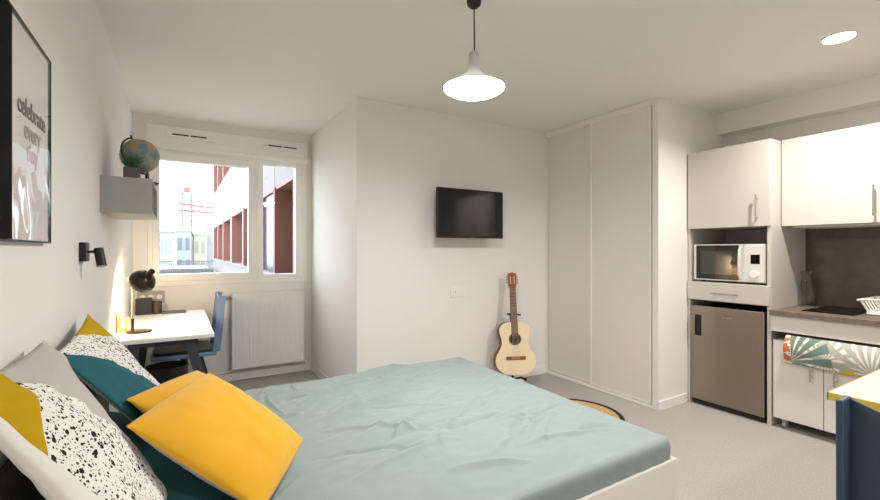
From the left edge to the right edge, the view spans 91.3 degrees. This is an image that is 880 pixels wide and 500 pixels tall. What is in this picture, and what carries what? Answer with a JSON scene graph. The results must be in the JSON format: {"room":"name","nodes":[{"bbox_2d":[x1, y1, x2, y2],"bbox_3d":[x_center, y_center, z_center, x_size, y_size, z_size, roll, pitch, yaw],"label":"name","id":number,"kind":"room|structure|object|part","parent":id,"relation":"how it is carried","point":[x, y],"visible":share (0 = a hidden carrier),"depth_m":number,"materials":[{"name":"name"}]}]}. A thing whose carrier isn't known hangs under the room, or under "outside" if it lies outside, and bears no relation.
{"room":"studio apartment","nodes":[
{"label":"studio apartment","id":0,"kind":"room"},
{"bbox_2d":[0,0,132,467],"bbox_3d":[-1.175,0.030,1.139,0.120,2.500,6.165,0,0,-31],"label":"wall","id":1,"kind":"structure","parent":0,"point":[46,294],"depth_m":1.67,"materials":[{"name":"white paint"}]},
{"bbox_2d":[0,0,50,242],"bbox_3d":[-1.059,-0.298,1.082,0.020,0.557,0.547,0,0,-31],"label":"framed poster","id":2,"kind":"object","parent":1,"relation":"attached to","point":[25,68],"visible":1,"depth_m":1.10,"materials":[{"name":"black paper"}]},
{"bbox_3d":[-0.966,-0.298,0.930,0.018,0.545,0.179,0,0,-31],"label":"black panel","id":3,"kind":"part","parent":2,"relation":"part of","materials":[{"name":"black"}]},
{"bbox_2d":[12,13,47,240],"bbox_3d":[-1.108,-0.298,1.157,0.010,0.545,0.356,0,0,-31],"label":"print","id":4,"kind":"object","parent":2,"relation":"attached to","point":[29,60],"depth_m":1.15,"materials":[{"name":"white paper"}]},
{"bbox_2d":[79,242,106,266],"bbox_3d":[-1.468,0.021,1.828,0.092,0.106,0.082,0,0,-31],"label":"spotlight","id":5,"kind":"object","parent":1,"relation":"attached to","point":[100,258],"visible":1,"depth_m":1.81,"materials":[{"name":"black plastic"}]},
{"bbox_3d":[-1.497,0.008,1.812,0.024,0.080,0.080,0,0,-31],"label":"wall plate","id":6,"kind":"part","parent":5,"relation":"part of","materials":[{"name":"black plastic"}]},
{"bbox_2d":[100,175,156,219],"bbox_3d":[-1.825,-0.292,2.551,0.227,0.191,0.605,0,0,-31],"label":"wall shelf","id":7,"kind":"object","parent":1,"relation":"attached to","point":[127,198],"visible":1,"depth_m":2.30,"materials":[{"name":"white wood"}]},
{"bbox_2d":[120,154,144,177],"bbox_3d":[-1.688,-0.461,2.368,0.130,0.146,0.127,0,0,-31],"label":"potted grass","id":8,"kind":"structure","parent":7,"relation":"on","point":[131,170],"depth_m":2.34,"materials":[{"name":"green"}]},
{"bbox_2d":[119,135,159,185],"bbox_3d":[-1.753,-0.528,2.516,0.196,0.279,0.196,0,0,-31],"label":"globe","id":9,"kind":"object","parent":7,"relation":"on","point":[133,147],"visible":0.7,"depth_m":2.46,"materials":[{"name":"multicoloured plastic"}]},
{"bbox_3d":[-1.766,-0.553,2.480,0.067,0.229,0.150,0,0,19],"label":"meridian arm","id":10,"kind":"part","parent":9,"relation":"part of","materials":[{"name":"black plastic"}]},
{"bbox_2d":[123,167,139,177],"bbox_3d":[-1.691,-0.419,2.363,0.072,0.062,0.070,0,0,-31],"label":"pot","id":11,"kind":"object","parent":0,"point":[134,172],"depth_m":2.33,"materials":[{"name":"grey ceramic"}]},
{"bbox_2d":[133,112,310,374],"bbox_3d":[-2.101,0.030,4.298,1.801,2.500,0.200,0,0,-31],"label":"wall","id":12,"kind":"structure","parent":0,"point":[188,297],"depth_m":4.14,"materials":[{"name":"white paint"}]},
{"bbox_2d":[137,290,164,302],"bbox_3d":[-2.599,0.424,3.872,0.205,0.112,0.014,0,0,-31],"label":"socket","id":13,"kind":"object","parent":12,"relation":"attached to","point":[157,295],"visible":0.74,"depth_m":3.88,"materials":[{"name":"grey plastic"}]},
{"bbox_2d":[145,123,309,286],"bbox_3d":[-2.069,-0.384,4.311,1.444,1.488,0.332,0,0,-31],"label":"window","id":14,"kind":"structure","parent":12,"relation":"attached to","point":[173,144],"depth_m":4.25,"materials":[{"name":"white plastic"}]},
{"bbox_2d":[165,131,213,141],"bbox_3d":[-2.313,-1.048,3.985,0.398,0.047,0.026,0,0,-31],"label":"air vent","id":15,"kind":"object","parent":14,"relation":"attached to","point":[183,136],"depth_m":3.98,"materials":[{"name":"white"}]},
{"bbox_3d":[-2.232,-0.302,4.114,0.863,1.180,0.080,0,0,-31],"label":"opening sash","id":16,"kind":"part","parent":14,"relation":"part of","materials":[{"name":"white plastic"}]},
{"bbox_3d":[-1.993,-0.974,4.186,1.444,0.077,0.013,0,0,-31],"label":"shutter moulding","id":17,"kind":"part","parent":14,"relation":"part of","materials":[{"name":"white plastic"}]},
{"bbox_3d":[-1.863,0.060,4.272,0.028,0.140,0.031,0,0,-31],"label":"handle","id":18,"kind":"part","parent":14,"relation":"part of","materials":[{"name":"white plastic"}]},
{"bbox_3d":[-1.664,-0.302,4.463,0.443,1.180,0.068,0,0,-31],"label":"fixed sash","id":19,"kind":"part","parent":14,"relation":"part of","materials":[{"name":"white plastic"}]},
{"bbox_2d":[262,143,302,151],"bbox_3d":[-1.612,-1.048,4.409,0.398,0.047,0.026,0,0,-31],"label":"air vent","id":20,"kind":"object","parent":14,"relation":"attached to","point":[271,147],"depth_m":4.40,"materials":[{"name":"white"}]},
{"bbox_2d":[213,290,307,374],"bbox_3d":[-1.925,0.809,4.225,1.220,0.774,0.103,0,0,-31],"label":"radiator","id":21,"kind":"object","parent":12,"relation":"attached to","point":[268,327],"visible":0.9,"depth_m":4.29,"materials":[{"name":"white metal"}]},
{"bbox_2d":[232,290,302,293],"bbox_3d":[-1.724,0.787,4.335,0.669,0.730,0.045,0,0,-31],"label":"grille","id":22,"kind":"object","parent":21,"relation":"attached to","point":[295,291],"depth_m":4.36,"materials":[{"name":"white metal"}]},
{"bbox_3d":[-1.707,0.787,4.307,0.677,0.670,0.018,0,0,-31],"label":"panel","id":23,"kind":"part","parent":21,"relation":"part of","materials":[{"name":"white paint"}]},
{"bbox_2d":[215,363,309,381],"bbox_3d":[-2.046,1.242,4.207,1.561,0.075,0.012,0,0,-31],"label":"baseboard","id":24,"kind":"structure","parent":12,"relation":"attached to","point":[305,366],"depth_m":4.36,"materials":[{"name":"white"}]},
{"bbox_2d":[311,97,370,377],"bbox_3d":[-0.970,0.030,4.051,0.120,2.500,1.392,0,0,-31],"label":"wall","id":25,"kind":"structure","parent":0,"point":[341,148],"depth_m":3.75,"materials":[{"name":"white paint"}]},
{"bbox_2d":[310,363,328,378],"bbox_3d":[-1.020,1.242,4.006,0.012,0.075,1.392,0,0,-31],"label":"baseboard","id":26,"kind":"structure","parent":25,"relation":"attached to","point":[313,368],"depth_m":4.36,"materials":[{"name":"white wood"}]},
{"bbox_2d":[371,99,548,373],"bbox_3d":[0.598,0.030,4.255,2.776,2.500,0.120,0,0,-31],"label":"wall","id":27,"kind":"structure","parent":0,"point":[415,319],"depth_m":3.86,"materials":[{"name":"white paint"}]},
{"bbox_2d":[450,286,464,296],"bbox_3d":[0.160,0.381,3.913,0.153,0.094,0.013,0,0,-31],"label":"wall socket","id":28,"kind":"object","parent":27,"relation":"attached to","point":[454,291],"visible":1,"depth_m":3.91,"materials":[{"name":"white plastic"}]},
{"bbox_2d":[436,187,502,238],"bbox_3d":[0.235,-0.318,3.859,0.703,0.427,0.182,0,0,-31],"label":"television","id":29,"kind":"object","parent":27,"relation":"attached to","point":[460,213],"visible":1,"depth_m":3.76,"materials":[{"name":"black plastic"}]},
{"bbox_2d":[506,366,545,377],"bbox_3d":[0.222,1.242,3.951,2.058,0.075,0.012,0,0,-31],"label":"baseboard","id":30,"kind":"structure","parent":27,"relation":"attached to","point":[538,370],"depth_m":4.40,"materials":[{"name":"white wood"}]},
{"bbox_2d":[95,0,879,135],"bbox_3d":[0.842,-1.270,2.404,4.882,0.100,6.485,0,0,-31],"label":"ceiling","id":31,"kind":"structure","parent":0,"point":[286,66],"depth_m":2.70,"materials":[{"name":"white paint"}]},
{"bbox_2d":[443,0,504,100],"bbox_3d":[0.165,-0.984,2.095,0.300,0.472,0.300,0,0,-31],"label":"pendant lamp","id":32,"kind":"object","parent":31,"relation":"hanging from","point":[474,85],"visible":1,"depth_m":2.05,"materials":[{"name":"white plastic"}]},
{"bbox_3d":[0.165,-0.877,2.095,0.300,0.178,0.300,0,0,-31],"label":"lamp shade","id":33,"kind":"part","parent":32,"relation":"part of","materials":[{"name":"grey plastic"}]},
{"bbox_2d":[444,76,503,100],"bbox_3d":[0.165,-0.768,2.095,0.292,0.041,0.292,0,0,-31],"label":"diffuser","id":34,"kind":"object","parent":32,"relation":"attached to","point":[468,88],"depth_m":2.03,"materials":[{"name":"white glass"}]},
{"bbox_3d":[0.167,-1.074,2.096,0.010,0.208,0.007,0,0,-31],"label":"cord","id":35,"kind":"part","parent":32,"relation":"part of","materials":[{"name":"black plastic"}]},
{"bbox_2d":[716,74,879,136],"bbox_3d":[3.470,-1.129,2.409,0.138,0.182,3.536,0,0,-31],"label":"ceiling beam","id":36,"kind":"structure","parent":31,"relation":"attached to","point":[861,93],"depth_m":3.35,"materials":[{"name":"white paint"}]},
{"bbox_2d":[819,30,859,44],"bbox_3d":[2.288,-1.217,2.469,0.170,0.006,0.170,0,0,-31],"label":"recessed light","id":37,"kind":"object","parent":31,"relation":"in","point":[842,36],"visible":1,"depth_m":2.46,"materials":[{"name":"white paint"}]},
{"bbox_2d":[227,370,835,499],"bbox_3d":[0.842,1.320,2.404,4.882,0.080,6.485,0,0,-31],"label":"floor","id":38,"kind":"structure","parent":0,"point":[720,454],"depth_m":2.77,"materials":[{"name":"beige plastic"}]},
{"bbox_2d":[115,309,213,373],"bbox_3d":[-1.996,0.912,3.216,0.615,0.749,1.310,0,0,-31],"label":"desk","id":39,"kind":"object","parent":38,"relation":"on","point":[186,328],"visible":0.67,"depth_m":2.84,"materials":[{"name":"white paint"}]},
{"bbox_2d":[117,311,128,332],"bbox_3d":[-2.103,0.473,2.854,0.052,0.130,0.140,0,0,-31],"label":"holder","id":40,"kind":"object","parent":39,"relation":"on","point":[119,329],"visible":0.96,"depth_m":2.82,"materials":[{"name":"yellow plastic"}]},
{"bbox_3d":[-1.890,0.921,2.597,0.135,0.723,0.050,0,0,-31],"label":"leg","id":41,"kind":"part","parent":39,"relation":"part of","materials":[{"name":"grey metal"}]},
{"bbox_2d":[126,269,155,333],"bbox_3d":[-1.962,0.330,2.824,0.162,0.416,0.157,0,0,-31],"label":"desk lamp","id":42,"kind":"object","parent":39,"relation":"on","point":[143,281],"visible":1,"depth_m":2.77,"materials":[{"name":"brown metal"}]},
{"bbox_3d":[-1.958,0.289,2.799,0.079,0.317,0.014,0,0,-39],"label":"stem","id":43,"kind":"part","parent":42,"relation":"part of","materials":[{"name":"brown metal"}]},
{"bbox_3d":[-1.959,0.207,2.827,0.153,0.148,0.155,0,0,-31],"label":"lamp shade","id":44,"kind":"part","parent":42,"relation":"part of","materials":[{"name":"black paint"}]},
{"bbox_3d":[-1.897,0.153,2.811,0.061,0.061,0.054,0,0,31],"label":"shade knob","id":45,"kind":"part","parent":42,"relation":"part of","materials":[{"name":"black paint"}]},
{"bbox_3d":[-2.490,0.921,3.590,0.135,0.723,0.050,0,0,-31],"label":"leg","id":46,"kind":"part","parent":39,"relation":"part of","materials":[{"name":"grey metal"}]},
{"bbox_2d":[135,297,152,314],"bbox_3d":[-2.480,0.470,3.608,0.115,0.135,0.098,0,0,-31],"label":"speaker box","id":47,"kind":"object","parent":39,"relation":"on","point":[143,306],"visible":0.9,"depth_m":3.57,"materials":[{"name":"black plastic"}]},
{"bbox_2d":[136,299,150,313],"bbox_3d":[-2.456,0.470,3.568,0.101,0.119,0.004,0,0,-31],"label":"grille","id":48,"kind":"object","parent":47,"relation":"attached to","point":[143,306],"depth_m":3.57,"materials":[{"name":"fabric"}]},
{"bbox_2d":[152,301,161,313],"bbox_3d":[-2.398,0.485,3.645,0.074,0.105,0.074,0,0,-31],"label":"pencil cup","id":49,"kind":"object","parent":39,"relation":"on","point":[156,305],"visible":0.99,"depth_m":3.62,"materials":[{"name":"brown"}]},
{"bbox_3d":[-1.732,0.581,2.692,0.360,0.035,0.040,0,0,-31],"label":"cross rail","id":50,"kind":"part","parent":39,"relation":"part of","materials":[{"name":"grey metal"}]},
{"bbox_2d":[162,309,185,313],"bbox_3d":[-2.291,0.532,3.710,0.175,0.012,0.140,0,0,-31],"label":"notebook","id":51,"kind":"object","parent":39,"relation":"on","point":[184,310],"visible":1,"depth_m":3.68,"materials":[{"name":"grey paper"}]},
{"bbox_3d":[-1.535,0.921,2.811,0.243,0.731,0.050,0,0,-31],"label":"leg","id":52,"kind":"part","parent":39,"relation":"part of","materials":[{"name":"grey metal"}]},
{"bbox_3d":[-2.135,0.921,3.804,0.243,0.731,0.050,0,0,-31],"label":"leg","id":53,"kind":"part","parent":39,"relation":"part of","materials":[{"name":"grey metal"}]},
{"bbox_2d":[145,360,187,383],"bbox_3d":[-1.992,1.060,3.143,0.266,0.440,0.266,0,0,-31],"label":"waste bin","id":54,"kind":"object","parent":38,"relation":"on","point":[165,371],"visible":0.31,"depth_m":3.10,"materials":[{"name":"black plastic"}]},
{"bbox_2d":[151,292,225,361],"bbox_3d":[-2.121,0.830,3.643,0.527,0.900,0.441,0,0,-31],"label":"shell chair","id":55,"kind":"object","parent":38,"relation":"on","point":[205,348],"visible":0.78,"depth_m":3.56,"materials":[{"name":"blue plastic"}]},
{"bbox_3d":[-2.151,0.854,3.625,0.455,0.033,0.430,0,0,-31],"label":"seat","id":56,"kind":"part","parent":55,"relation":"part of","materials":[{"name":"blue plastic"}]},
{"bbox_3d":[-1.950,0.608,3.746,0.065,0.455,0.430,0,0,-31],"label":"backrest","id":57,"kind":"part","parent":55,"relation":"part of","materials":[{"name":"blue plastic"}]},
{"bbox_2d":[0,378,676,499],"bbox_3d":[-0.335,0.880,1.938,2.121,0.800,1.617,0,0,-31],"label":"bed","id":58,"kind":"object","parent":38,"relation":"on","point":[659,482],"visible":0.16,"depth_m":1.63,"materials":[{"name":"white paint"}]},
{"bbox_3d":[-1.221,0.855,1.403,0.050,0.750,1.605,0,0,-31],"label":"headboard","id":59,"kind":"part","parent":58,"relation":"part of","materials":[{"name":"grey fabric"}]},
{"bbox_2d":[117,357,670,499],"bbox_3d":[-0.312,0.808,1.953,2.052,0.134,1.603,0,0,-31],"label":"bedspread","id":60,"kind":"object","parent":58,"relation":"on","point":[458,428],"visible":0.77,"depth_m":1.78,"materials":[{"name":"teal fabric"}]},
{"bbox_2d":[106,411,236,499],"bbox_3d":[-0.871,0.690,1.384,0.440,0.120,1.030,0,0,-31],"label":"pillow","id":61,"kind":"object","parent":60,"relation":"on","point":[179,483],"visible":0.2,"depth_m":1.26,"materials":[{"name":"teal fabric"}]},
{"bbox_2d":[0,340,166,499],"bbox_3d":[-0.801,0.482,1.014,0.323,0.515,0.565,0,0,-31],"label":"pillow","id":62,"kind":"object","parent":61,"relation":"on","point":[53,429],"visible":0.99,"depth_m":0.86,"materials":[{"name":"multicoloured fabric"}]},
{"bbox_2d":[59,314,159,421],"bbox_3d":[-1.152,0.497,1.612,0.332,0.485,0.650,0,0,-31],"label":"pillow","id":63,"kind":"object","parent":61,"relation":"on","point":[96,356],"visible":0.59,"depth_m":1.45,"materials":[{"name":"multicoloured fabric"}]},
{"bbox_2d":[126,370,204,413],"bbox_3d":[-0.854,0.604,1.610,0.349,0.240,0.428,0,0,0],"label":"cushion","id":64,"kind":"object","parent":61,"relation":"on","point":[144,401],"visible":0.14,"depth_m":1.49,"materials":[{"name":"yellow fabric"}]},
{"bbox_2d":[126,372,303,499],"bbox_3d":[-0.663,0.582,1.363,0.346,0.278,0.480,0,0,-4],"label":"cushion","id":65,"kind":"object","parent":60,"relation":"on","point":[214,430],"visible":1,"depth_m":1.25,"materials":[{"name":"yellow fabric"}]},
{"bbox_3d":[-0.311,1.044,1.953,2.066,0.352,1.617,0,0,-31],"label":"frame","id":66,"kind":"part","parent":58,"relation":"part of","materials":[{"name":"white paint"}]},
{"bbox_2d":[507,313,526,380],"bbox_3d":[0.693,0.940,4.048,0.208,0.679,0.219,0,0,-7],"label":"guitar stand","id":67,"kind":"object","parent":38,"relation":"on","point":[525,379],"visible":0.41,"depth_m":4.07,"materials":[{"name":"black plastic"}]},
{"bbox_2d":[493,272,535,374],"bbox_3d":[0.694,0.688,4.042,0.389,0.954,0.172,0,0,-7],"label":"acoustic guitar","id":68,"kind":"object","parent":67,"relation":"on","point":[513,355],"visible":1,"depth_m":4.00,"materials":[{"name":"brown wood"}]},
{"bbox_2d":[567,398,624,420],"bbox_3d":[1.048,1.274,3.332,0.712,0.011,0.712,0,0,-31],"label":"round rug","id":69,"kind":"object","parent":38,"relation":"on","point":[600,407],"visible":0.23,"depth_m":3.47,"materials":[{"name":"fabric"}]},
{"bbox_2d":[545,99,651,407],"bbox_3d":[1.481,0.030,4.025,0.182,2.500,1.185,0,0,-31],"label":"wardrobe","id":70,"kind":"object","parent":38,"relation":"on","point":[600,167],"visible":0.91,"depth_m":3.87,"materials":[{"name":"white"}]},
{"bbox_3d":[1.312,0.041,4.256,0.018,2.426,0.569,0,0,-31],"label":"door","id":71,"kind":"part","parent":70,"relation":"part of","materials":[{"name":"white laminate"}]},
{"bbox_3d":[1.447,-1.195,4.004,0.102,0.046,1.185,0,0,-31],"label":"rail","id":72,"kind":"part","parent":70,"relation":"part of","materials":[{"name":"white"}]},
{"bbox_3d":[1.566,0.041,3.759,0.018,2.426,0.576,0,0,-31],"label":"door","id":73,"kind":"part","parent":70,"relation":"part of","materials":[{"name":"white laminate"}]},
{"bbox_2d":[691,302,766,422],"bbox_3d":[2.470,0.869,3.524,0.568,0.822,0.531,0,0,-31],"label":"fridge","id":74,"kind":"object","parent":38,"relation":"on","point":[729,340],"visible":0.77,"depth_m":3.37,"materials":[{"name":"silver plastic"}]},
{"bbox_3d":[2.111,0.620,3.588,0.020,0.170,0.036,0,0,-31],"label":"handle","id":75,"kind":"part","parent":74,"relation":"part of","materials":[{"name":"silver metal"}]},
{"bbox_2d":[687,138,805,425],"bbox_3d":[2.487,0.234,3.525,0.663,2.093,0.597,0,0,-31],"label":"tall cabinet","id":76,"kind":"object","parent":38,"relation":"on","point":[735,191],"visible":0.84,"depth_m":3.31,"materials":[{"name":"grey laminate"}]},
{"bbox_3d":[2.362,0.235,3.788,0.605,2.090,0.018,0,0,-31],"label":"panel","id":77,"kind":"part","parent":76,"relation":"part of","materials":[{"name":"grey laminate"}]},
{"bbox_3d":[2.221,0.345,3.363,0.040,0.012,0.200,0,0,-31],"label":"handle","id":78,"kind":"part","parent":76,"relation":"part of","materials":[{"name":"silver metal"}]},
{"bbox_3d":[2.511,0.403,3.544,0.603,0.018,0.553,0,0,-31],"label":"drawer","id":79,"kind":"part","parent":76,"relation":"part of","materials":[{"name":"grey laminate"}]},
{"bbox_2d":[691,280,766,285],"bbox_3d":[2.511,0.271,3.544,0.603,0.018,0.553,0,0,-31],"label":"niche shelf","id":80,"kind":"object","parent":76,"relation":"attached to","point":[693,282],"depth_m":3.47,"materials":[{"name":"grey laminate"}]},
{"bbox_3d":[2.246,0.336,3.379,0.019,0.141,0.591,0,0,-31],"label":"drawer","id":81,"kind":"part","parent":76,"relation":"part of","materials":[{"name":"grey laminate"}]},
{"bbox_3d":[2.247,-0.492,3.377,0.019,0.631,0.590,0,0,-31],"label":"door","id":82,"kind":"part","parent":76,"relation":"part of","materials":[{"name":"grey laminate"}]},
{"bbox_2d":[694,244,766,284],"bbox_3d":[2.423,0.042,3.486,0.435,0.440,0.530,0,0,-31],"label":"microwave oven","id":83,"kind":"object","parent":76,"relation":"on","point":[718,262],"visible":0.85,"depth_m":3.37,"materials":[{"name":"silver metal"}]},
{"bbox_3d":[2.227,0.099,3.464,0.009,0.273,0.317,0,0,-31],"label":"door","id":84,"kind":"part","parent":83,"relation":"part of","materials":[{"name":"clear glass"}]},
{"bbox_3d":[2.302,0.100,3.307,0.042,0.252,0.018,0,0,-31],"label":"handle","id":85,"kind":"part","parent":83,"relation":"part of","materials":[{"name":"silver metal"}]},
{"bbox_3d":[2.363,0.100,3.241,0.007,0.276,0.140,0,0,-31],"label":"control panel","id":86,"kind":"part","parent":83,"relation":"part of","materials":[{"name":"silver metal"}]},
{"bbox_3d":[2.354,0.185,3.227,0.022,0.058,0.058,0,0,-31],"label":"knob","id":87,"kind":"part","parent":83,"relation":"part of","materials":[{"name":"white plastic"}]},
{"bbox_3d":[2.760,-0.199,3.695,0.021,1.186,0.553,0,0,-31],"label":"panel","id":88,"kind":"part","parent":76,"relation":"part of","materials":[{"name":"grey laminate"}]},
{"bbox_3d":[2.334,-0.310,3.176,0.040,0.200,0.012,0,0,-31],"label":"handle","id":89,"kind":"part","parent":76,"relation":"part of","materials":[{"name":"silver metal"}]},
{"bbox_3d":[2.660,0.234,3.296,0.604,2.093,0.026,0,0,-31],"label":"panel","id":90,"kind":"part","parent":76,"relation":"part of","materials":[{"name":"grey laminate"}]},
{"bbox_2d":[769,305,879,344],"bbox_3d":[3.066,0.856,2.571,0.633,0.848,1.630,0,0,-31],"label":"countertop","id":91,"kind":"structure","parent":38,"relation":"on","point":[863,328],"depth_m":2.85,"materials":[{"name":"white laminate"}]},
{"bbox_2d":[798,271,817,305],"bbox_3d":[2.849,0.296,3.339,0.130,0.268,0.130,0,0,-31],"label":"carafe","id":92,"kind":"object","parent":91,"relation":"on","point":[800,271],"visible":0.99,"depth_m":3.32,"materials":[{"name":"clear glass"}]},
{"bbox_2d":[801,306,872,315],"bbox_3d":[2.842,0.429,3.060,0.480,0.006,0.280,0,0,-31],"label":"cooktop","id":93,"kind":"object","parent":91,"relation":"in","point":[825,309],"visible":0.95,"depth_m":3.04,"materials":[{"name":"black glass"}]},
{"bbox_2d":[856,296,879,315],"bbox_3d":[3.040,0.357,2.800,0.354,0.141,0.400,0,0,-31],"label":"dish rack","id":94,"kind":"object","parent":91,"relation":"on","point":[876,311],"visible":1,"depth_m":2.88,"materials":[{"name":"white plastic"}]},
{"bbox_2d":[866,308,879,315],"bbox_3d":[3.041,0.416,2.798,0.300,0.023,0.325,0,0,-31],"label":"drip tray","id":95,"kind":"object","parent":94,"relation":"on","point":[876,311],"depth_m":2.85,"materials":[{"name":"white plastic"}]},
{"bbox_2d":[773,334,879,433],"bbox_3d":[2.769,0.963,2.997,0.560,0.634,0.577,0,0,-31],"label":"base cabinet","id":96,"kind":"object","parent":38,"relation":"on","point":[799,392],"visible":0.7,"depth_m":2.97,"materials":[{"name":"white laminate"}]},
{"bbox_3d":[2.496,0.926,3.003,0.019,0.561,0.284,0,0,-31],"label":"door","id":97,"kind":"part","parent":96,"relation":"part of","materials":[{"name":"white plastic"}]},
{"bbox_3d":[2.514,0.802,2.917,0.040,0.185,0.012,0,0,-31],"label":"handle","id":98,"kind":"part","parent":96,"relation":"part of","materials":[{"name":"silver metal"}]},
{"bbox_2d":[783,335,879,376],"bbox_3d":[2.574,0.700,2.834,0.108,0.202,0.485,0,0,-31],"label":"kitchen towel","id":99,"kind":"object","parent":96,"relation":"hanging from","point":[850,359],"visible":0.97,"depth_m":2.80,"materials":[{"name":"multicoloured fabric"}]},
{"bbox_3d":[2.579,0.802,2.810,0.040,0.185,0.012,0,0,-31],"label":"handle","id":100,"kind":"part","parent":96,"relation":"part of","materials":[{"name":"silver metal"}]},
{"bbox_3d":[2.646,0.926,2.755,0.019,0.561,0.289,0,0,-31],"label":"door","id":101,"kind":"part","parent":96,"relation":"part of","materials":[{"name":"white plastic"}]},
{"bbox_2d":[827,369,879,411],"bbox_3d":[2.021,0.905,1.488,0.862,0.750,0.798,0,0,-31],"label":"dining table","id":102,"kind":"object","parent":38,"relation":"on","point":[865,390],"visible":0.4,"depth_m":1.61,"materials":[{"name":"white laminate"}]},
{"bbox_2d":[836,395,879,499],"bbox_3d":[1.389,0.838,1.108,0.527,0.885,0.441,0,0,-31],"label":"shell chair","id":103,"kind":"object","parent":38,"relation":"on","point":[857,424],"visible":1,"depth_m":1.15,"materials":[{"name":"blue plastic"}]},
{"bbox_2d":[652,97,723,409],"bbox_3d":[2.164,0.030,3.715,1.023,2.500,0.050,0,0,-31],"label":"wall","id":104,"kind":"structure","parent":0,"point":[679,130],"depth_m":3.52,"materials":[{"name":"white paint"}]},
{"bbox_2d":[658,393,686,410],"bbox_3d":[1.909,1.242,3.525,0.397,0.075,0.012,0,0,-31],"label":"baseboard","id":105,"kind":"structure","parent":104,"relation":"attached to","point":[680,399],"depth_m":3.51,"materials":[{"name":"white"}]},
{"bbox_2d":[724,105,879,146],"bbox_3d":[3.555,0.030,2.519,0.120,2.500,3.636,0,0,-31],"label":"wall","id":106,"kind":"structure","parent":0,"point":[869,115],"depth_m":3.40,"materials":[{"name":"white paint"}]},
{"bbox_2d":[782,123,879,226],"bbox_3d":[2.859,-0.497,3.080,0.487,0.640,0.546,0,0,-31],"label":"upper cabinet","id":107,"kind":"object","parent":106,"relation":"attached to","point":[832,177],"visible":0.95,"depth_m":2.96,"materials":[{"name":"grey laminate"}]},
{"bbox_2d":[793,223,879,228],"bbox_3d":[2.918,-0.172,3.118,0.320,0.015,0.480,0,0,-31],"label":"extractor hood","id":108,"kind":"object","parent":107,"relation":"attached to","point":[864,224],"visible":1,"depth_m":3.04,"materials":[{"name":"white plastic"}]},
{"bbox_3d":[2.788,-0.320,2.765,0.040,0.200,0.012,0,0,-31],"label":"handle","id":109,"kind":"part","parent":107,"relation":"part of","materials":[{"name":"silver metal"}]},
{"bbox_2d":[806,227,879,308],"bbox_3d":[3.344,0.127,2.739,0.012,0.610,1.631,0,0,-31],"label":"backsplash panel","id":110,"kind":"object","parent":106,"relation":"attached to","point":[844,262],"visible":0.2,"depth_m":3.24,"materials":[{"name":"stone"}]},
{"label":"outside","id":111,"kind":"structure","parent":0,"visible":0},
{"bbox_3d":[-32.367,10.380,53.583,120.000,0.200,114.800,0,0,-31],"label":"ground","id":112,"kind":"structure","parent":111,"visible":0},
{"bbox_2d":[160,229,174,265],"bbox_3d":[-23.128,4.305,35.097,2.500,11.950,4.200,0,0,-31],"label":"apartment building","id":113,"kind":"structure","parent":112,"relation":"on","point":[166,235],"depth_m":33.73,"materials":[{"name":"grey"}]},
{"bbox_2d":[175,228,192,265],"bbox_3d":[-24.562,4.155,41.241,1.400,12.250,4.200,0,0,-31],"label":"apartment building","id":114,"kind":"structure","parent":112,"relation":"on","point":[183,236],"depth_m":39.52,"materials":[{"name":"grey"}]},
{"bbox_2d":[160,261,213,273],"bbox_3d":[-15.422,5.380,20.986,7.300,9.800,8.125,0,0,-31],"label":"annex","id":115,"kind":"object","parent":112,"relation":"on","point":[188,268],"visible":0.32,"depth_m":19.08,"materials":[{"name":"grey"}]},
{"bbox_2d":[178,187,212,264],"bbox_3d":[-27.114,1.380,52.479,8.503,17.800,1.567,0,0,-13],"label":"tower crane","id":116,"kind":"object","parent":112,"relation":"on","point":[186,189],"visible":0.36,"depth_m":51.44,"materials":[{"name":"red metal"}]},
{"bbox_2d":[192,232,207,265],"bbox_3d":[-23.665,4.305,42.367,1.300,11.950,3.200,0,0,-31],"label":"apartment building","id":117,"kind":"structure","parent":112,"relation":"on","point":[199,238],"depth_m":41.05,"materials":[{"name":"yellow"}]},
{"bbox_2d":[204,225,212,267],"bbox_3d":[-24.340,3.855,46.048,1.450,12.850,4.200,0,0,-31],"label":"apartment building","id":118,"kind":"structure","parent":112,"relation":"on","point":[208,228],"depth_m":44.14,"materials":[{"name":"grey"}]},
{"bbox_2d":[212,165,293,273],"bbox_3d":[-6.550,2.080,14.093,0.440,16.400,20.300,0,0,-31],"label":"office building","id":119,"kind":"structure","parent":112,"relation":"on","point":[229,183],"depth_m":11.67,"materials":[{"name":"concrete"}]},
{"bbox_3d":[-3.426,-0.360,8.679,0.030,1.560,1.300,0,0,-31],"label":"pane","id":120,"kind":"part","parent":119,"relation":"part of","materials":[{"name":"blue glass"}]}
]}

